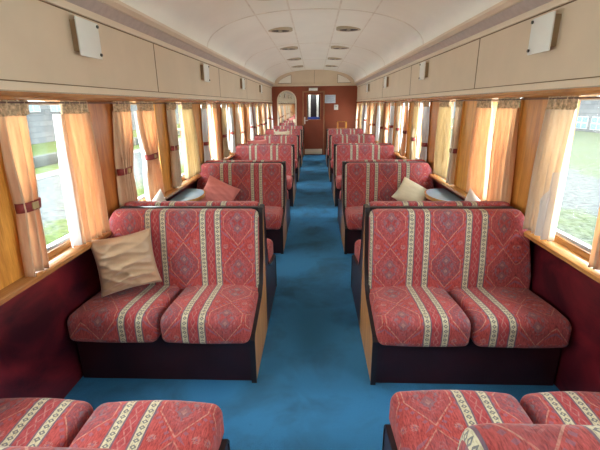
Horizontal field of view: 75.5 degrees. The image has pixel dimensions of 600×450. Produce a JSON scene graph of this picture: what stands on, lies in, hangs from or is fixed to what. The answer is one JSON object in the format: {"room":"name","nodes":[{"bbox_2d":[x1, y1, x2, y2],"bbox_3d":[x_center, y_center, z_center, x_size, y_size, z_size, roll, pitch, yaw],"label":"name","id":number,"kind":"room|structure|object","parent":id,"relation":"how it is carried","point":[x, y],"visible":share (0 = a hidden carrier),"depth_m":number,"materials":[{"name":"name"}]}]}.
{"room":"train carriage","nodes":[
{"label":"train carriage","id":0,"kind":"room"},
{"bbox_2d":[0,0,271,289],"bbox_3d":[-1.237,-1.419,4.844,0.175,1.378,16.000,0,17,2],"label":"wall","id":1,"kind":"structure","parent":0,"point":[36,42],"depth_m":2.47,"materials":[{"name":"paint"}]},
{"bbox_2d":[0,100,49,276],"bbox_3d":[-1.261,-0.167,1.800,0.068,0.787,0.250,0,17,2],"label":"curtain","id":2,"kind":"object","parent":1,"relation":"hanging from","point":[15,141],"visible":0.99,"depth_m":1.77,"materials":[{"name":"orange fabric"}]},
{"bbox_2d":[28,103,70,258],"bbox_3d":[-1.340,-0.249,2.079,0.055,0.785,0.670,0,17,2],"label":"window","id":3,"kind":"structure","parent":1,"relation":"in","point":[59,245],"depth_m":2.11,"materials":[{"name":"brown wood"}]},
{"bbox_2d":[52,101,109,247],"bbox_3d":[-1.254,-0.298,2.224,0.087,0.789,0.350,0,17,2],"label":"curtain","id":4,"kind":"object","parent":1,"relation":"hanging from","point":[79,164],"visible":0.99,"depth_m":2.20,"materials":[{"name":"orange fabric"}]},
{"bbox_2d":[69,16,102,59],"bbox_3d":[-1.235,-1.077,2.247,0.054,0.200,0.230,0,17,2],"label":"wall light","id":5,"kind":"object","parent":1,"relation":"attached to","point":[85,33],"visible":1,"depth_m":2.21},
{"bbox_2d":[0,157,232,398],"bbox_3d":[-1.272,-0.318,5.188,0.085,0.835,16.000,0,17,2],"label":"lower wall panel","id":6,"kind":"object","parent":1,"relation":"attached to","point":[39,358],"depth_m":2.06,"materials":[{"name":"paint"}]},
{"bbox_2d":[112,102,137,206],"bbox_3d":[-1.226,-0.471,2.760,0.073,0.777,0.359,0,17,2],"label":"curtain","id":7,"kind":"object","parent":1,"relation":"hanging from","point":[121,113],"visible":0.86,"depth_m":2.69,"materials":[{"name":"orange fabric"}]},
{"bbox_2d":[0,134,264,305],"bbox_3d":[-1.226,-0.739,5.055,0.185,0.047,15.800,0,17,2],"label":"trim","id":8,"kind":"structure","parent":1,"relation":"attached to","point":[68,254],"depth_m":2.03,"materials":[{"name":"brown wood"}]},
{"bbox_2d":[0,0,271,101],"bbox_3d":[-1.167,-1.780,4.729,0.020,0.473,15.800,0,17,2],"label":"trim","id":9,"kind":"structure","parent":1,"relation":"attached to","point":[5,85],"depth_m":2.52,"materials":[{"name":"wood"}]},
{"bbox_2d":[0,89,272,103],"bbox_3d":[-1.230,-1.534,4.808,0.190,0.048,15.800,0,17,2],"label":"trim","id":10,"kind":"structure","parent":1,"relation":"attached to","point":[31,96],"depth_m":2.29,"materials":[{"name":"brown wood"}]},
{"bbox_2d":[134,102,164,200],"bbox_3d":[-1.218,-0.598,3.168,0.091,0.777,0.321,1,17,6],"label":"curtain","id":11,"kind":"object","parent":1,"relation":"hanging from","point":[145,120],"visible":0.99,"depth_m":3.13,"materials":[{"name":"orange fabric"}]},
{"bbox_2d":[65,0,272,86],"bbox_3d":[-1.141,-2.058,4.642,0.078,0.120,15.800,0,17,2],"label":"trim","id":12,"kind":"structure","parent":1,"relation":"attached to","point":[95,6],"depth_m":3.02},
{"bbox_2d":[166,102,181,187],"bbox_3d":[-1.193,-0.763,3.701,0.067,0.777,0.294,0,17,1],"label":"curtain","id":13,"kind":"object","parent":1,"relation":"hanging from","point":[170,108],"visible":0.99,"depth_m":3.66,"materials":[{"name":"beige fabric"}]},
{"bbox_2d":[97,0,274,84],"bbox_3d":[-1.090,-2.085,4.631,0.050,0.062,15.800,0,17,2],"label":"trim","id":14,"kind":"structure","parent":1,"relation":"attached to","point":[118,5],"depth_m":3.25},
{"bbox_2d":[169,189,205,200],"bbox_3d":[-1.119,-0.201,3.950,0.300,0.224,0.600,0,17,2],"label":"table","id":15,"kind":"object","parent":1,"relation":"attached to","point":[187,194],"visible":0.75,"depth_m":3.87,"materials":[{"name":"white wood"}]},
{"bbox_2d":[181,102,200,178],"bbox_3d":[-1.175,-0.899,4.122,0.072,0.767,0.460,0,17,2],"label":"curtain","id":16,"kind":"object","parent":1,"relation":"hanging from","point":[192,166],"visible":0.99,"depth_m":4.09,"materials":[{"name":"fabric"}]},
{"bbox_2d":[200,63,209,81],"bbox_3d":[-1.145,-1.837,4.690,0.054,0.200,0.230,0,17,2],"label":"wall light","id":17,"kind":"object","parent":1,"relation":"attached to","point":[204,68],"visible":1,"depth_m":4.63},
{"bbox_2d":[201,103,210,161],"bbox_3d":[-1.151,-1.099,4.779,0.073,0.777,0.246,0,17,2],"label":"curtain","id":18,"kind":"object","parent":1,"relation":"hanging from","point":[204,118],"visible":0.89,"depth_m":4.74,"materials":[{"name":"white fabric"}]},
{"bbox_2d":[207,104,214,159],"bbox_3d":[-1.230,-1.175,5.056,0.055,0.785,0.670,0,17,2],"label":"window","id":19,"kind":"structure","parent":1,"relation":"in","point":[209,105],"depth_m":5.33,"materials":[{"name":"white glass"}]},
{"bbox_2d":[212,104,220,159],"bbox_3d":[-1.134,-1.246,5.252,0.071,0.777,0.253,0,17,2],"label":"curtain","id":20,"kind":"object","parent":1,"relation":"hanging from","point":[216,137],"visible":0.96,"depth_m":5.22,"materials":[{"name":"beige fabric"}]},
{"bbox_2d":[221,103,228,157],"bbox_3d":[-1.115,-1.412,5.785,0.072,0.777,0.325,0,17,2],"label":"curtain","id":21,"kind":"object","parent":1,"relation":"hanging from","point":[223,106],"visible":1,"depth_m":5.74,"materials":[{"name":"beige fabric"}]},
{"bbox_2d":[226,104,230,153],"bbox_3d":[-1.193,-1.483,6.048,0.055,0.785,0.670,0,17,2],"label":"window","id":22,"kind":"structure","parent":1,"relation":"in","point":[227,109],"depth_m":6.34,"materials":[{"name":"white glass"}]},
{"bbox_2d":[229,103,235,152],"bbox_3d":[-1.097,-1.558,6.256,0.068,0.777,0.219,0,17,2],"label":"curtain","id":23,"kind":"object","parent":1,"relation":"hanging from","point":[231,123],"visible":1,"depth_m":6.25,"materials":[{"name":"white fabric"}]},
{"bbox_2d":[235,103,240,144],"bbox_3d":[-1.078,-1.715,6.761,0.067,0.777,0.280,0,17,2],"label":"curtain","id":24,"kind":"object","parent":1,"relation":"hanging from","point":[237,121],"visible":0.88,"depth_m":6.71,"materials":[{"name":"beige fabric"}]},
{"bbox_2d":[240,103,245,143],"bbox_3d":[-1.062,-1.856,7.213,0.069,0.777,0.296,-1,17,0],"label":"curtain","id":25,"kind":"object","parent":1,"relation":"hanging from","point":[242,121],"visible":0.95,"depth_m":7.19,"materials":[{"name":"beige fabric"}]},
{"bbox_2d":[245,103,250,143],"bbox_3d":[-1.043,-2.026,7.759,0.068,0.777,0.326,0,17,0],"label":"curtain","id":26,"kind":"object","parent":1,"relation":"hanging from","point":[248,137],"visible":0.94,"depth_m":7.70,"materials":[{"name":"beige fabric"}]},
{"bbox_2d":[249,103,253,140],"bbox_3d":[-1.023,-2.175,8.238,0.071,0.777,0.225,0,17,2],"label":"curtain","id":27,"kind":"object","parent":1,"relation":"hanging from","point":[250,104],"visible":0.99,"depth_m":8.22,"materials":[{"name":"white fabric"}]},
{"bbox_2d":[257,104,260,134],"bbox_3d":[-0.987,-2.485,9.237,0.071,0.777,0.213,0,17,2],"label":"curtain","id":28,"kind":"object","parent":1,"relation":"hanging from","point":[258,116],"visible":0.94,"depth_m":9.23,"materials":[{"name":"fabric"}]},
{"bbox_2d":[260,104,263,134],"bbox_3d":[-0.965,-2.656,9.786,0.076,0.777,0.257,0,17,2],"label":"curtain","id":29,"kind":"object","parent":1,"relation":"hanging from","point":[261,114],"visible":0.98,"depth_m":9.74,"materials":[{"name":"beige fabric"}]},
{"bbox_2d":[119,0,502,82],"bbox_3d":[0.167,-2.275,4.526,3.000,0.620,16.000,0,17,2],"label":"ceiling","id":30,"kind":"structure","parent":0,"point":[237,30],"depth_m":4.67,"materials":[{"name":"paint"}]},
{"bbox_2d":[268,27,292,32],"bbox_3d":[-0.276,-2.718,5.400,0.348,0.038,0.258,0,17,2],"label":"ceiling vent","id":31,"kind":"object","parent":30,"relation":"in","point":[280,29],"visible":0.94,"depth_m":5.36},
{"bbox_2d":[336,26,360,31],"bbox_3d":[0.674,-2.716,5.365,0.348,0.038,0.258,0,17,2],"label":"ceiling vent","id":32,"kind":"object","parent":30,"relation":"in","point":[339,28],"visible":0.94,"depth_m":5.32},
{"bbox_2d":[64,155,559,449],"bbox_3d":[0.218,-0.197,6.061,2.920,0.060,17.700,0,17,2],"label":"floor","id":33,"kind":"structure","parent":0,"point":[313,390],"depth_m":2.33,"materials":[{"name":"blue carpet"}]},
{"bbox_2d":[0,398,229,449],"bbox_3d":[-0.833,0.796,1.194,1.070,0.950,0.817,0,17,2],"label":"seat","id":34,"kind":"object","parent":33,"relation":"on","point":[25,423],"visible":1,"depth_m":1.43,"materials":[{"name":"red fabric"}]},
{"bbox_2d":[0,398,93,446],"bbox_3d":[-1.104,0.872,1.285,0.521,0.180,0.707,0,17,2],"label":"seat cushion","id":35,"kind":"object","parent":34,"relation":"on","point":[32,422],"depth_m":1.45,"materials":[{"name":"fabric"}]},
{"bbox_2d":[69,400,223,449],"bbox_3d":[-0.572,0.873,1.266,0.509,0.180,0.707,0,17,2],"label":"seat cushion","id":36,"kind":"object","parent":34,"relation":"on","point":[142,424],"depth_m":1.42,"materials":[{"name":"fabric"}]},
{"bbox_2d":[67,206,267,382],"bbox_3d":[-0.786,0.414,2.446,1.070,0.936,0.652,0,17,2],"label":"seat","id":37,"kind":"object","parent":33,"relation":"on","point":[206,318],"visible":0.84,"depth_m":2.34,"materials":[{"name":"red fabric"}]},
{"bbox_2d":[67,285,181,342],"bbox_3d":[-1.062,0.513,2.430,0.521,0.185,0.542,0,17,2],"label":"seat cushion","id":38,"kind":"object","parent":37,"relation":"on","point":[134,314],"depth_m":2.20,"materials":[{"name":"fabric"}]},
{"bbox_2d":[91,228,161,296],"bbox_3d":[-1.082,0.230,2.418,0.274,0.375,0.333,11,21,34],"label":"throw pillow","id":39,"kind":"object","parent":37,"relation":"on","point":[124,262],"visible":0.99,"depth_m":2.35,"materials":[{"name":"fabric"}]},
{"bbox_2d":[160,284,257,343],"bbox_3d":[-0.529,0.515,2.411,0.509,0.184,0.542,0,17,2],"label":"seat cushion","id":40,"kind":"object","parent":37,"relation":"on","point":[197,313],"depth_m":2.19,"materials":[{"name":"fabric"}]},
{"bbox_2d":[124,201,276,323],"bbox_3d":[-0.761,0.201,3.118,1.070,0.944,0.747,0,17,2],"label":"seat","id":41,"kind":"object","parent":33,"relation":"on","point":[270,258],"visible":0.06,"depth_m":2.71,"materials":[{"name":"red fabric"}]},
{"bbox_2d":[152,189,165,200],"bbox_3d":[-1.127,-0.027,3.094,0.111,0.486,0.487,3,18,11],"label":"throw pillow","id":42,"kind":"object","parent":41,"relation":"on","point":[159,196],"visible":0.06,"depth_m":3.08,"materials":[{"name":"white fabric"}]},
{"bbox_2d":[267,239,272,260],"bbox_3d":[-0.500,0.275,3.188,0.509,0.180,0.637,0,17,2],"label":"seat cushion","id":43,"kind":"object","parent":41,"relation":"on","point":[269,242],"depth_m":3.28,"materials":[{"name":"fabric"}]},
{"bbox_2d":[197,162,286,253],"bbox_3d":[-0.712,-0.206,4.441,1.070,0.936,0.652,0,17,2],"label":"seat","id":44,"kind":"object","parent":33,"relation":"on","point":[261,182],"visible":0.44,"depth_m":4.51,"materials":[{"name":"fabric"}]},
{"bbox_2d":[199,175,240,200],"bbox_3d":[-0.933,-0.327,4.405,0.465,0.447,0.286,1,17,6],"label":"throw pillow","id":45,"kind":"object","parent":44,"relation":"on","point":[215,189],"visible":0.61,"depth_m":4.36,"materials":[{"name":"red fabric"}]},
{"bbox_2d":[265,206,282,229],"bbox_3d":[-0.455,-0.106,4.405,0.509,0.184,0.542,0,17,2],"label":"seat cushion","id":46,"kind":"object","parent":44,"relation":"on","point":[273,214],"depth_m":4.18,"materials":[{"name":"fabric"}]},
{"bbox_2d":[206,160,289,232],"bbox_3d":[-0.687,-0.419,5.112,1.070,0.944,0.747,0,17,2],"label":"seat","id":47,"kind":"object","parent":33,"relation":"on","point":[287,199],"visible":0.08,"depth_m":4.69,"materials":[{"name":"fabric"}]},
{"bbox_2d":[233,144,294,206],"bbox_3d":[-0.638,-0.827,6.435,1.070,0.936,0.652,0,17,2],"label":"seat","id":48,"kind":"object","parent":33,"relation":"on","point":[243,152],"visible":0.33,"depth_m":6.50,"materials":[{"name":"fabric"}]},
{"bbox_2d":[286,175,292,188],"bbox_3d":[-0.381,-0.726,6.400,0.509,0.184,0.542,0,17,2],"label":"seat cushion","id":49,"kind":"object","parent":48,"relation":"on","point":[289,177],"depth_m":6.18,"materials":[{"name":"fabric"}]},
{"bbox_2d":[238,143,296,194],"bbox_3d":[-0.613,-1.040,7.106,1.070,0.944,0.747,0,17,2],"label":"seat","id":50,"kind":"object","parent":33,"relation":"on","point":[273,143],"visible":0.09,"depth_m":6.68,"materials":[{"name":"fabric"}]},
{"bbox_2d":[254,135,298,181],"bbox_3d":[-0.564,-1.447,8.430,1.070,0.936,0.652,0,17,2],"label":"seat","id":51,"kind":"object","parent":33,"relation":"on","point":[293,139],"visible":0.23,"depth_m":8.49,"materials":[{"name":"fabric"}]},
{"bbox_2d":[265,129,301,166],"bbox_3d":[-0.490,-2.067,10.424,1.070,0.936,0.652,0,17,2],"label":"seat","id":52,"kind":"object","parent":33,"relation":"on","point":[292,131],"visible":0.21,"depth_m":10.48,"materials":[{"name":"fabric"}]},
{"bbox_2d":[274,126,303,156],"bbox_3d":[-0.419,-2.661,12.333,1.070,0.936,0.652,0,17,2],"label":"seat","id":53,"kind":"object","parent":33,"relation":"on","point":[275,127],"visible":0.2,"depth_m":12.39,"materials":[{"name":"fabric"}]},
{"bbox_2d":[326,129,362,166],"bbox_3d":[1.251,-2.064,10.361,1.070,0.936,0.652,0,17,2],"label":"seat","id":54,"kind":"object","parent":33,"relation":"on","point":[329,131],"visible":0.27,"depth_m":10.42,"materials":[{"name":"fabric"}]},
{"bbox_2d":[329,135,374,181],"bbox_3d":[1.177,-1.443,8.367,1.070,0.936,0.652,0,17,2],"label":"seat","id":55,"kind":"object","parent":33,"relation":"on","point":[333,139],"visible":0.27,"depth_m":8.43,"materials":[{"name":"fabric"}]},
{"bbox_2d":[331,143,390,193],"bbox_3d":[1.127,-1.036,7.043,1.070,0.944,0.747,0,17,2],"label":"seat","id":56,"kind":"object","parent":33,"relation":"on","point":[332,185],"visible":0.06,"depth_m":6.72,"materials":[{"name":"fabric"}]},
{"bbox_2d":[333,144,396,206],"bbox_3d":[1.103,-0.823,6.372,1.070,0.936,0.652,0,17,2],"label":"seat","id":57,"kind":"object","parent":33,"relation":"on","point":[342,152],"visible":0.37,"depth_m":6.44,"materials":[{"name":"fabric"}]},
{"bbox_2d":[336,175,341,188],"bbox_3d":[0.843,-0.722,6.355,0.509,0.182,0.542,0,17,2],"label":"seat cushion","id":58,"kind":"object","parent":57,"relation":"on","point":[338,177],"depth_m":6.14,"materials":[{"name":"fabric"}]},
{"bbox_2d":[338,159,424,233],"bbox_3d":[1.054,-0.416,5.049,1.070,0.944,0.747,0,17,2],"label":"seat","id":59,"kind":"object","parent":33,"relation":"on","point":[411,160],"visible":0.1,"depth_m":4.62,"materials":[{"name":"fabric"}]},
{"bbox_2d":[341,161,433,253],"bbox_3d":[1.029,-0.203,4.378,1.070,0.936,0.652,0,17,2],"label":"seat","id":60,"kind":"object","parent":33,"relation":"on","point":[362,182],"visible":0.41,"depth_m":4.45,"materials":[{"name":"fabric"}]},
{"bbox_2d":[345,206,362,229],"bbox_3d":[0.769,-0.102,4.361,0.509,0.182,0.542,0,17,2],"label":"seat cushion","id":61,"kind":"object","parent":60,"relation":"on","point":[353,214],"depth_m":4.14,"materials":[{"name":"fabric"}]},
{"bbox_2d":[391,177,426,200],"bbox_3d":[1.246,-0.342,4.323,0.400,0.333,0.291,7,19,22],"label":"throw pillow","id":62,"kind":"object","parent":60,"relation":"on","point":[408,190],"visible":0.76,"depth_m":4.27,"materials":[{"name":"beige fabric"}]},
{"bbox_2d":[351,201,509,327],"bbox_3d":[0.980,0.205,3.054,1.070,0.944,0.747,0,17,2],"label":"seat","id":63,"kind":"object","parent":33,"relation":"on","point":[357,259],"visible":0.15,"depth_m":2.65,"materials":[{"name":"red fabric"}]},
{"bbox_2d":[354,239,360,261],"bbox_3d":[0.724,0.275,3.143,0.509,0.186,0.637,0,17,2],"label":"seat cushion","id":64,"kind":"object","parent":63,"relation":"on","point":[358,243],"depth_m":3.25,"materials":[{"name":"fabric"}]},
{"bbox_2d":[465,188,479,200],"bbox_3d":[1.344,-0.028,3.022,0.110,0.486,0.487,-2,17,-4],"label":"throw pillow","id":65,"kind":"object","parent":63,"relation":"on","point":[471,196],"visible":0.09,"depth_m":3.01,"materials":[{"name":"white fabric"}]},
{"bbox_2d":[360,206,571,385],"bbox_3d":[0.955,0.418,2.383,1.070,0.936,0.652,0,17,2],"label":"seat","id":66,"kind":"object","parent":33,"relation":"on","point":[446,296],"visible":1,"depth_m":2.34,"materials":[{"name":"red fabric"}]},
{"bbox_2d":[369,286,470,346],"bbox_3d":[0.695,0.519,2.366,0.509,0.182,0.542,0,17,2],"label":"seat cushion","id":67,"kind":"object","parent":66,"relation":"on","point":[413,316],"depth_m":2.15,"materials":[{"name":"fabric"}]},
{"bbox_2d":[448,287,571,347],"bbox_3d":[1.228,0.520,2.347,0.521,0.181,0.542,0,17,2],"label":"seat cushion","id":68,"kind":"object","parent":66,"relation":"on","point":[501,317],"depth_m":2.12,"materials":[{"name":"fabric"}]},
{"bbox_2d":[382,390,599,449],"bbox_3d":[0.871,0.774,1.215,1.070,0.950,0.822,0,17,2],"label":"seat","id":69,"kind":"object","parent":33,"relation":"on","point":[419,419],"visible":1,"depth_m":1.44,"materials":[{"name":"red fabric"}]},
{"bbox_2d":[389,390,532,449],"bbox_3d":[0.616,0.849,1.306,0.509,0.182,0.712,0,17,2],"label":"seat cushion","id":70,"kind":"object","parent":69,"relation":"on","point":[419,419],"depth_m":1.46,"materials":[{"name":"fabric"}]},
{"bbox_2d":[520,391,599,424],"bbox_3d":[1.148,0.849,1.286,0.521,0.183,0.712,0,17,2],"label":"seat cushion","id":71,"kind":"object","parent":69,"relation":"on","point":[557,407],"depth_m":1.49,"materials":[{"name":"fabric"}]},
{"bbox_2d":[272,70,356,154],"bbox_3d":[0.458,-3.574,12.425,2.920,2.610,0.092,0,17,2],"label":"wall","id":72,"kind":"structure","parent":0,"point":[346,96],"depth_m":12.21,"materials":[{"name":"red paint"}]},
{"bbox_2d":[277,90,296,125],"bbox_3d":[-0.420,-3.686,12.371,0.620,1.150,0.030,0,17,2],"label":"arched mirror","id":73,"kind":"object","parent":72,"relation":"attached to","point":[286,100],"visible":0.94,"depth_m":12.37,"materials":[{"name":"clear glass"}]},
{"bbox_2d":[302,91,324,154],"bbox_3d":[0.432,-3.252,12.443,0.700,1.985,0.090,0,17,2],"label":"door","id":74,"kind":"structure","parent":72,"relation":"in","point":[313,127],"depth_m":12.50,"materials":[{"name":"red paint"}]},
{"bbox_2d":[272,83,356,86],"bbox_3d":[0.448,-4.380,12.113,2.690,0.075,0.050,0,17,2],"label":"trim","id":75,"kind":"structure","parent":72,"relation":"attached to","point":[313,84],"depth_m":12.09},
{"bbox_2d":[325,95,335,102],"bbox_3d":[0.952,-3.977,12.242,0.340,0.250,0.008,0,17,2],"label":"notice","id":76,"kind":"object","parent":72,"relation":"attached to","point":[328,98],"visible":1,"depth_m":12.24,"materials":[{"name":"white paper"}]},
{"bbox_2d":[357,0,599,216],"bbox_3d":[1.586,-1.413,4.741,0.175,1.378,16.000,0,17,2],"label":"wall","id":77,"kind":"structure","parent":0,"point":[499,58],"depth_m":2.65,"materials":[{"name":"paint"}]},
{"bbox_2d":[365,103,368,133],"bbox_3d":[1.680,-2.637,9.647,0.071,0.777,0.246,0,17,2],"label":"curtain","id":78,"kind":"object","parent":77,"relation":"hanging from","point":[367,116],"visible":0.94,"depth_m":9.62,"materials":[{"name":"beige fabric"}]},
{"bbox_2d":[369,103,372,133],"bbox_3d":[1.659,-2.473,9.120,0.068,0.777,0.265,0,17,2],"label":"curtain","id":79,"kind":"object","parent":77,"relation":"hanging from","point":[371,104],"visible":0.91,"depth_m":9.11,"materials":[{"name":"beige fabric"}]},
{"bbox_2d":[372,102,375,135],"bbox_3d":[1.643,-2.328,8.654,0.070,0.777,0.290,0,17,2],"label":"curtain","id":80,"kind":"object","parent":77,"relation":"hanging from","point":[374,103],"visible":0.91,"depth_m":8.59,"materials":[{"name":"beige fabric"}]},
{"bbox_2d":[375,102,379,140],"bbox_3d":[1.622,-2.154,8.093,0.068,0.777,0.328,0,17,2],"label":"curtain","id":81,"kind":"object","parent":77,"relation":"hanging from","point":[378,103],"visible":0.98,"depth_m":8.05,"materials":[{"name":"white fabric"}]},
{"bbox_2d":[378,102,383,142],"bbox_3d":[1.606,-2.022,7.671,0.069,0.777,0.261,0,17,2],"label":"curtain","id":82,"kind":"object","parent":77,"relation":"hanging from","point":[382,104],"visible":0.99,"depth_m":7.62,"materials":[{"name":"fabric"}]},
{"bbox_2d":[383,102,388,142],"bbox_3d":[1.588,-1.861,7.151,0.069,0.777,0.232,0,17,2],"label":"curtain","id":83,"kind":"object","parent":77,"relation":"hanging from","point":[387,103],"visible":0.91,"depth_m":7.13,"materials":[{"name":"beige fabric"}]},
{"bbox_2d":[388,102,394,143],"bbox_3d":[1.571,-1.723,6.709,0.071,0.777,0.233,0,17,2],"label":"curtain","id":84,"kind":"object","parent":77,"relation":"hanging from","point":[390,135],"visible":0.94,"depth_m":6.66,"materials":[{"name":"white fabric"}]},
{"bbox_2d":[394,103,401,151],"bbox_3d":[1.550,-1.550,6.151,0.070,0.777,0.238,0,17,2],"label":"curtain","id":85,"kind":"object","parent":77,"relation":"hanging from","point":[398,118],"visible":0.97,"depth_m":6.14,"materials":[{"name":"beige fabric"}]},
{"bbox_2d":[400,101,407,155],"bbox_3d":[1.532,-1.409,5.698,0.069,0.777,0.188,0,17,2],"label":"curtain","id":86,"kind":"object","parent":77,"relation":"hanging from","point":[405,120],"visible":1,"depth_m":5.66,"materials":[{"name":"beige fabric"}]},
{"bbox_2d":[399,102,408,154],"bbox_3d":[1.630,-1.477,5.946,0.055,0.785,0.670,0,17,2],"label":"window","id":87,"kind":"structure","parent":77,"relation":"in","point":[403,103],"depth_m":6.22,"materials":[{"name":"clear glass"}]},
{"bbox_2d":[409,101,418,159],"bbox_3d":[1.513,-1.239,5.153,0.069,0.777,0.249,0,17,2],"label":"curtain","id":88,"kind":"object","parent":77,"relation":"hanging from","point":[412,152],"visible":0.97,"depth_m":5.15,"materials":[{"name":"fabric"}]},
{"bbox_2d":[415,102,422,158],"bbox_3d":[1.594,-1.168,4.953,0.055,0.785,0.670,0,17,2],"label":"window","id":89,"kind":"structure","parent":77,"relation":"in","point":[420,103],"depth_m":5.24,"materials":[{"name":"clear glass"}]},
{"bbox_2d":[418,61,428,79],"bbox_3d":[1.488,-1.855,4.670,0.054,0.200,0.230,0,17,2],"label":"wall light","id":90,"kind":"object","parent":77,"relation":"attached to","point":[423,74],"visible":1,"depth_m":4.61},
{"bbox_2d":[419,101,429,161],"bbox_3d":[1.495,-1.094,4.685,0.069,0.777,0.302,0,17,2],"label":"curtain","id":91,"kind":"object","parent":77,"relation":"hanging from","point":[426,108],"visible":0.94,"depth_m":4.63,"materials":[{"name":"white fabric"}]},
{"bbox_2d":[354,0,522,83],"bbox_3d":[1.428,-2.080,4.540,0.050,0.062,15.800,0,17,2],"label":"trim","id":92,"kind":"structure","parent":77,"relation":"attached to","point":[504,4],"depth_m":3.38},
{"bbox_2d":[433,100,450,178],"bbox_3d":[1.469,-0.893,4.007,0.071,0.757,0.480,0,17,2],"label":"curtain","id":93,"kind":"object","parent":77,"relation":"hanging from","point":[443,131],"visible":0.98,"depth_m":3.95,"materials":[{"name":"fabric"}]},
{"bbox_2d":[424,188,462,200],"bbox_3d":[1.399,-0.196,3.859,0.300,0.224,0.600,0,17,2],"label":"table","id":94,"kind":"object","parent":77,"relation":"attached to","point":[437,194],"visible":0.73,"depth_m":3.78,"materials":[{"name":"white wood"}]},
{"bbox_2d":[356,0,552,85],"bbox_3d":[1.479,-2.052,4.546,0.078,0.120,15.800,0,17,2],"label":"trim","id":95,"kind":"structure","parent":77,"relation":"attached to","point":[524,6],"depth_m":3.13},
{"bbox_2d":[446,101,462,184],"bbox_3d":[1.458,-0.780,3.678,0.072,0.777,0.160,0,17,2],"label":"curtain","id":96,"kind":"object","parent":77,"relation":"hanging from","point":[450,178],"visible":0.99,"depth_m":3.66,"materials":[{"name":"beige fabric"}]},
{"bbox_2d":[356,85,599,102],"bbox_3d":[1.578,-1.528,4.706,0.190,0.048,15.800,0,17,2],"label":"trim","id":97,"kind":"structure","parent":77,"relation":"attached to","point":[586,91],"depth_m":2.49,"materials":[{"name":"brown wood"}]},
{"bbox_2d":[357,0,599,101],"bbox_3d":[1.511,-1.774,4.632,0.020,0.473,15.800,0,17,2],"label":"trim","id":98,"kind":"structure","parent":77,"relation":"attached to","point":[555,3],"depth_m":2.71,"materials":[{"name":"wood"}]},
{"bbox_2d":[466,99,492,200],"bbox_3d":[1.434,-0.602,3.070,0.070,0.757,0.427,0,17,2],"label":"curtain","id":99,"kind":"object","parent":77,"relation":"hanging from","point":[481,140],"visible":0.97,"depth_m":3.06,"materials":[{"name":"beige fabric"}]},
{"bbox_2d":[375,141,599,282],"bbox_3d":[1.588,-0.733,4.953,0.185,0.047,15.800,0,17,2],"label":"trim","id":100,"kind":"structure","parent":77,"relation":"attached to","point":[572,258],"depth_m":2.13,"materials":[{"name":"brown wood"}]},
{"bbox_2d":[396,156,599,391],"bbox_3d":[1.641,-0.311,5.082,0.085,0.835,16.000,0,17,2],"label":"wall panel","id":101,"kind":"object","parent":77,"relation":"attached to","point":[571,292],"depth_m":2.12,"materials":[{"name":"paint"}]},
{"bbox_2d":[486,98,519,203],"bbox_3d":[1.423,-0.494,2.725,0.072,0.757,0.386,0,17,2],"label":"curtain","id":102,"kind":"object","parent":77,"relation":"hanging from","point":[503,150],"visible":0.92,"depth_m":2.70,"materials":[{"name":"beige fabric"}]},
{"bbox_2d":[527,10,560,54],"bbox_3d":[1.397,-1.095,2.227,0.054,0.200,0.230,0,17,2],"label":"wall light","id":103,"kind":"object","parent":77,"relation":"attached to","point":[544,28],"visible":1,"depth_m":2.18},
{"bbox_2d":[523,96,578,240],"bbox_3d":[1.400,-0.314,2.178,0.078,0.777,0.288,0,17,2],"label":"curtain","id":104,"kind":"object","parent":77,"relation":"hanging from","point":[551,163],"visible":0.98,"depth_m":2.15,"materials":[{"name":"beige fabric"}]},
{"bbox_2d":[554,98,599,259],"bbox_3d":[1.483,-0.242,1.976,0.055,0.785,0.670,0,17,2],"label":"window","id":105,"kind":"structure","parent":77,"relation":"in","point":[561,237],"depth_m":2.07,"materials":[{"name":"brown wood"}]},
{"bbox_2d":[588,206,599,269],"bbox_3d":[1.384,-0.159,1.678,0.071,0.777,0.204,0,17,2],"label":"curtain","id":106,"kind":"object","parent":77,"relation":"hanging from","point":[594,261],"visible":1,"depth_m":1.79,"materials":[{"name":"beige fabric"}]},
{"bbox_3d":[0.488,-3.673,13.264,1.900,2.300,1.570,0,17,2],"label":"wall","id":107,"kind":"structure","parent":0,"visible":0},
{"bbox_2d":[307,95,319,119],"bbox_3d":[0.498,-3.772,14.087,0.560,2.000,0.040,0,17,2],"label":"window","id":108,"kind":"structure","parent":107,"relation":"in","point":[313,97],"depth_m":13.92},
{"bbox_2d":[309,95,318,116],"bbox_3d":[0.414,-3.628,13.291,0.354,2.200,0.806,3,18,10],"label":"trim","id":109,"kind":"structure","parent":107,"relation":"attached to","point":[309,95],"depth_m":13.47,"materials":[{"name":"white plastic"}]},
{"label":"outside","id":110,"kind":"structure","parent":0,"visible":0},
{"bbox_2d":[31,110,599,245],"bbox_3d":[2.146,-15.104,58.097,240.000,0.200,240.000,0,17,2],"label":"outdoor background","id":111,"kind":"structure","parent":110,"point":[580,204],"depth_m":12.84,"materials":[{"name":"green plant"}]},
{"bbox_2d":[26,105,179,144],"bbox_3d":[-23.507,-12.570,39.403,7.100,6.500,69.000,0,17,2],"label":"stone building","id":112,"kind":"structure","parent":111,"relation":"on","point":[40,118],"depth_m":30.87,"materials":[{"name":"grey stone"}]},
{"bbox_2d":[33,131,180,167],"bbox_3d":[-11.862,-8.641,36.525,0.400,0.500,66.000,0,17,2],"label":"wall","id":113,"kind":"structure","parent":111,"relation":"on","point":[49,158],"depth_m":18.99,"materials":[{"name":"paint"}]},
{"bbox_2d":[36,138,180,180],"bbox_3d":[-9.847,-8.115,35.566,0.900,0.030,68.000,0,17,2],"label":"footpath","id":114,"kind":"structure","parent":111,"relation":"on","point":[49,174],"depth_m":16.30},
{"bbox_2d":[452,100,599,132],"bbox_3d":[31.160,-14.735,45.609,7.100,6.000,82.000,0,17,2],"label":"shed","id":115,"kind":"object","parent":111,"relation":"on","point":[588,119],"visible":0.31,"depth_m":36.80,"materials":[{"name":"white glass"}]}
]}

